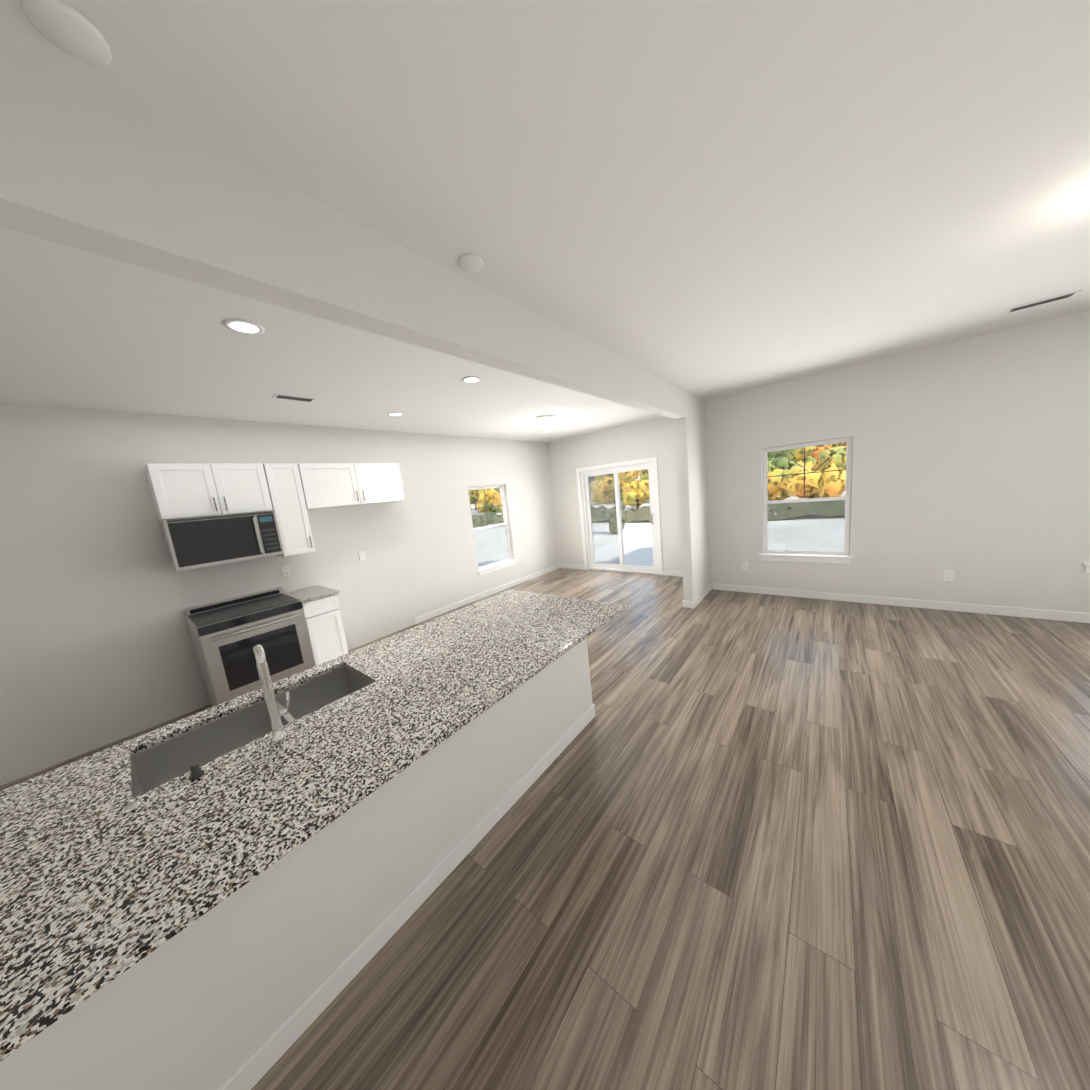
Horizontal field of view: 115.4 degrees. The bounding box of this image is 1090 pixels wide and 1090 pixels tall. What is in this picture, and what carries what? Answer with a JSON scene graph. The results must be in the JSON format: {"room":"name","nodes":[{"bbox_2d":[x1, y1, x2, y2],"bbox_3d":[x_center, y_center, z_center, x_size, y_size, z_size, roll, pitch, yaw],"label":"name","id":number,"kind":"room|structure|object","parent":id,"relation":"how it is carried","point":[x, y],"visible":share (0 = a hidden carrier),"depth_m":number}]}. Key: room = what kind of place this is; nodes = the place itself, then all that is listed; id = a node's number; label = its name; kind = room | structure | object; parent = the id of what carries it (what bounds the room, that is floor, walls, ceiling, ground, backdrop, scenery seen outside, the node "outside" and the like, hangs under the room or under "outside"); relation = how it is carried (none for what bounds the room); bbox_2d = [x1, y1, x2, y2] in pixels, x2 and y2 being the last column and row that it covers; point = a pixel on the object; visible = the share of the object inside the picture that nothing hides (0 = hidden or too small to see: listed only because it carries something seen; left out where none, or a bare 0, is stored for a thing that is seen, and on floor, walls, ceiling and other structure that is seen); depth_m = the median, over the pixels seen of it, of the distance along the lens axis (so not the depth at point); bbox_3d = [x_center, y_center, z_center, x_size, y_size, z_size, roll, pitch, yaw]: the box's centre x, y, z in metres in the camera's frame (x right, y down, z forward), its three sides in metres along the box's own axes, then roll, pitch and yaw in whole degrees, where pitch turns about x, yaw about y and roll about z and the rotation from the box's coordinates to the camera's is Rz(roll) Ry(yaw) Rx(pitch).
{"room":"kitchen","nodes":[
{"label":"kitchen","id":0,"kind":"room"},
{"bbox_2d":[0,403,559,785],"bbox_3d":[-2.245,-0.147,4.697,0.150,2.740,7.635,1,11,39],"label":"wall","id":1,"kind":"structure","parent":0,"point":[98,594],"depth_m":3.07},
{"bbox_2d":[145,463,276,520],"bbox_3d":[-3.112,-0.508,3.235,0.340,0.465,0.762,1,11,39],"label":"upper cabinet","id":2,"kind":"object","parent":1,"relation":"attached to","point":[178,491],"depth_m":3.09},
{"bbox_2d":[160,511,283,570],"bbox_3d":[-3.023,-0.061,3.268,0.451,0.435,0.756,1,11,39],"label":"microwave","id":3,"kind":"object","parent":2,"relation":"attached to","point":[196,542],"visible":1,"depth_m":3.10},
{"bbox_2d":[281,565,290,576],"bbox_3d":[-2.868,0.285,3.821,0.008,0.115,0.072,1,11,39],"label":"electrical outlet","id":4,"kind":"object","parent":1,"relation":"attached to","point":[286,570],"visible":1,"depth_m":3.82},
{"bbox_2d":[265,463,316,556],"bbox_3d":[-2.738,-0.375,3.696,0.340,0.940,0.349,1,11,39],"label":"upper cabinet","id":5,"kind":"object","parent":1,"relation":"attached to","point":[290,494],"depth_m":3.58},
{"bbox_2d":[309,463,404,508],"bbox_3d":[-2.341,-0.723,4.173,0.340,0.480,1.113,1,11,39],"label":"upper cabinet","id":6,"kind":"object","parent":1,"relation":"attached to","point":[334,484],"depth_m":4.04},
{"bbox_2d":[359,551,365,560],"bbox_3d":[-2.355,0.137,4.444,0.008,0.115,0.072,1,11,39],"label":"electrical outlet","id":7,"kind":"object","parent":1,"relation":"attached to","point":[362,555],"visible":1,"depth_m":4.44},
{"bbox_2d":[414,564,559,623],"bbox_3d":[-0.780,0.790,6.383,0.014,0.092,3.580,1,11,39],"label":"baseboard","id":8,"kind":"structure","parent":1,"relation":"attached to","point":[430,615],"depth_m":5.95},
{"bbox_2d":[468,485,517,575],"bbox_3d":[-0.968,-0.302,6.223,0.172,1.521,0.975,1,11,39],"label":"kitchen window","id":9,"kind":"structure","parent":1,"relation":"in","point":[486,568],"depth_m":6.34},
{"bbox_2d":[0,40,710,1089],"bbox_3d":[0.362,-0.108,2.661,0.120,2.740,7.785,1,11,39],"label":"wall","id":10,"kind":"structure","parent":0,"point":[216,996],"depth_m":1.09},
{"bbox_2d":[218,704,595,1089],"bbox_3d":[-0.752,1.572,1.235,0.014,0.092,3.619,1,11,39],"label":"baseboard","id":11,"kind":"structure","parent":10,"relation":"attached to","point":[276,1045],"depth_m":1.34},
{"bbox_2d":[690,583,713,608],"bbox_3d":[2.224,0.710,4.856,0.019,0.092,0.889,1,11,39],"label":"baseboard","id":12,"kind":"structure","parent":10,"relation":"attached to","point":[693,604],"depth_m":4.77},
{"bbox_2d":[0,568,1089,1089],"bbox_3d":[0.703,1.594,0.801,9.700,0.120,10.800,1,11,39],"label":"floor","id":13,"kind":"structure","parent":0,"point":[738,840],"depth_m":1.45},
{"bbox_2d":[184,587,315,706],"bbox_3d":[-2.794,1.015,3.336,0.752,0.975,0.748,1,11,39],"label":"range","id":14,"kind":"object","parent":13,"relation":"on","point":[227,635],"visible":0.9,"depth_m":3.12},
{"bbox_2d":[283,585,347,665],"bbox_3d":[-2.495,0.951,3.800,0.626,0.900,0.346,1,11,39],"label":"base cabinet","id":15,"kind":"object","parent":13,"relation":"on","point":[324,622],"visible":0.62,"depth_m":3.60},
{"bbox_3d":[-0.806,1.086,1.872,0.646,0.866,2.494,1,11,39],"label":"base cabinet","id":16,"kind":"object","parent":13,"relation":"on","visible":0},
{"bbox_2d":[0,589,626,1061],"bbox_3d":[-0.668,0.734,1.708,1.110,0.220,2.564,1,11,39],"label":"countertop","id":17,"kind":"structure","parent":16,"relation":"on","point":[98,889],"depth_m":1.07},
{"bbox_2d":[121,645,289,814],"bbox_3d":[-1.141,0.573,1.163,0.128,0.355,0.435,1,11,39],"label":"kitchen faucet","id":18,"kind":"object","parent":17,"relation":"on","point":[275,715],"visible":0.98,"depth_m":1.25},
{"bbox_2d":[0,0,1089,441],"bbox_3d":[0.408,-1.233,0.370,9.700,0.150,10.800,1,11,39],"label":"ceiling","id":19,"kind":"structure","parent":0,"point":[708,198],"depth_m":1.25},
{"bbox_2d":[22,0,111,65],"bbox_3d":[-0.982,-1.057,0.713,0.110,0.013,0.110,1,11,39],"label":"smoke detector","id":20,"kind":"object","parent":19,"relation":"in","point":[66,28],"visible":0.96,"depth_m":0.70},
{"bbox_2d":[223,319,264,334],"bbox_3d":[-1.613,-1.168,1.850,0.170,0.006,0.170,1,11,39],"label":"recessed light","id":21,"kind":"object","parent":19,"relation":"in","point":[242,326],"visible":1,"depth_m":1.84},
{"bbox_2d":[272,393,316,401],"bbox_3d":[-2.190,-1.286,3.021,0.120,0.008,0.300,1,11,39],"label":"ceiling vent","id":22,"kind":"object","parent":19,"relation":"in","point":[292,397],"visible":1,"depth_m":3.00},
{"bbox_2d":[387,412,402,415],"bbox_3d":[-1.682,-1.470,3.876,0.170,0.006,0.170,1,11,39],"label":"recessed light","id":23,"kind":"object","parent":19,"relation":"in","point":[395,414],"visible":0.98,"depth_m":3.86},
{"bbox_2d":[459,255,483,272],"bbox_3d":[-0.329,-1.251,1.538,0.110,0.013,0.110,1,11,39],"label":"smoke detector","id":24,"kind":"object","parent":19,"relation":"in","point":[471,263],"visible":0.96,"depth_m":1.52},
{"bbox_2d":[462,376,480,382],"bbox_3d":[-0.644,-1.448,3.028,0.170,0.006,0.170,1,11,39],"label":"recessed light","id":25,"kind":"object","parent":19,"relation":"in","point":[472,379],"visible":1,"depth_m":3.02},
{"bbox_2d":[534,414,556,426],"bbox_3d":[0.015,-1.732,4.854,0.320,0.131,0.320,1,11,39],"label":"kitchen ceiling light","id":26,"kind":"object","parent":19,"relation":"attached to","point":[546,420],"visible":1,"depth_m":4.76},
{"bbox_2d":[1004,290,1081,313],"bbox_3d":[3.777,-1.847,2.627,0.320,0.008,0.120,1,11,39],"label":"ceiling vent","id":27,"kind":"object","parent":19,"relation":"in","point":[1044,301],"visible":1,"depth_m":2.61},
{"bbox_2d":[548,416,682,570],"bbox_3d":[1.414,-0.826,6.650,3.322,2.740,0.150,1,11,39],"label":"wall","id":28,"kind":"structure","parent":0,"point":[656,437],"depth_m":6.39},
{"bbox_2d":[560,564,584,569],"bbox_3d":[0.602,0.473,7.517,0.650,0.092,0.017,1,11,39],"label":"baseboard","id":29,"kind":"structure","parent":28,"relation":"attached to","point":[569,566],"depth_m":7.51},
{"bbox_2d":[576,457,662,574],"bbox_3d":[1.430,-0.514,6.687,1.670,2.108,0.146,1,11,39],"label":"sliding glass door","id":30,"kind":"structure","parent":28,"relation":"in","point":[616,469],"depth_m":6.72},
{"bbox_2d":[663,570,682,576],"bbox_3d":[2.450,0.511,6.009,0.820,0.092,0.014,1,11,39],"label":"baseboard","id":31,"kind":"structure","parent":28,"relation":"attached to","point":[668,573],"depth_m":6.14},
{"bbox_2d":[706,310,1089,612],"bbox_3d":[4.854,-0.643,3.104,6.258,2.740,0.150,1,11,39],"label":"wall","id":32,"kind":"structure","parent":0,"point":[971,463],"depth_m":3.58},
{"bbox_2d":[742,562,747,569],"bbox_3d":[2.833,0.297,4.884,0.072,0.115,0.008,1,11,39],"label":"electrical outlet","id":33,"kind":"object","parent":32,"relation":"attached to","point":[744,565],"visible":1,"depth_m":4.88},
{"bbox_2d":[759,436,853,563],"bbox_3d":[3.293,-0.529,4.387,0.970,1.496,0.172,1,11,39],"label":"living room window","id":34,"kind":"structure","parent":32,"relation":"in","point":[822,556],"depth_m":4.39},
{"bbox_2d":[714,583,1089,622],"bbox_3d":[4.881,0.672,3.288,6.108,0.092,0.014,1,11,39],"label":"baseboard","id":35,"kind":"structure","parent":32,"relation":"attached to","point":[950,606],"depth_m":3.83},
{"bbox_2d":[943,570,953,580],"bbox_3d":[4.308,0.328,3.679,0.072,0.115,0.008,1,11,39],"label":"electrical outlet","id":36,"kind":"object","parent":32,"relation":"attached to","point":[948,575],"visible":1,"depth_m":3.68},
{"bbox_2d":[1082,557,1089,572],"bbox_3d":[5.250,-0.489,2.788,0.970,1.496,0.172,1,11,39],"label":"living room window","id":37,"kind":"structure","parent":32,"relation":"in","point":[1087,567],"depth_m":3.13},
{"label":"outside","id":38,"kind":"structure","parent":0,"visible":0},
{"bbox_2d":[471,489,844,566],"bbox_3d":[25.316,-4.849,28.063,140.000,0.340,140.000,1,11,39],"label":"ground","id":39,"kind":"structure","parent":38,"point":[646,530],"depth_m":11.67},
{"bbox_2d":[588,476,638,499],"bbox_3d":[8.002,-9.137,51.811,9.600,4.600,7.800,1,11,39],"label":"house","id":40,"kind":"structure","parent":39,"relation":"on","point":[591,482],"depth_m":48.80},
{"bbox_2d":[468,442,846,533],"bbox_3d":[15.574,-6.492,23.851,98.079,8.078,34.638,1,11,39],"label":"trees","id":41,"kind":"object","parent":39,"relation":"on","point":[773,457],"depth_m":19.17},
{"bbox_2d":[594,541,785,566],"bbox_3d":[3.236,0.359,7.425,5.900,0.125,4.026,1,11,39],"label":"patio slab","id":42,"kind":"object","parent":39,"relation":"on","point":[643,550],"depth_m":8.58}
]}

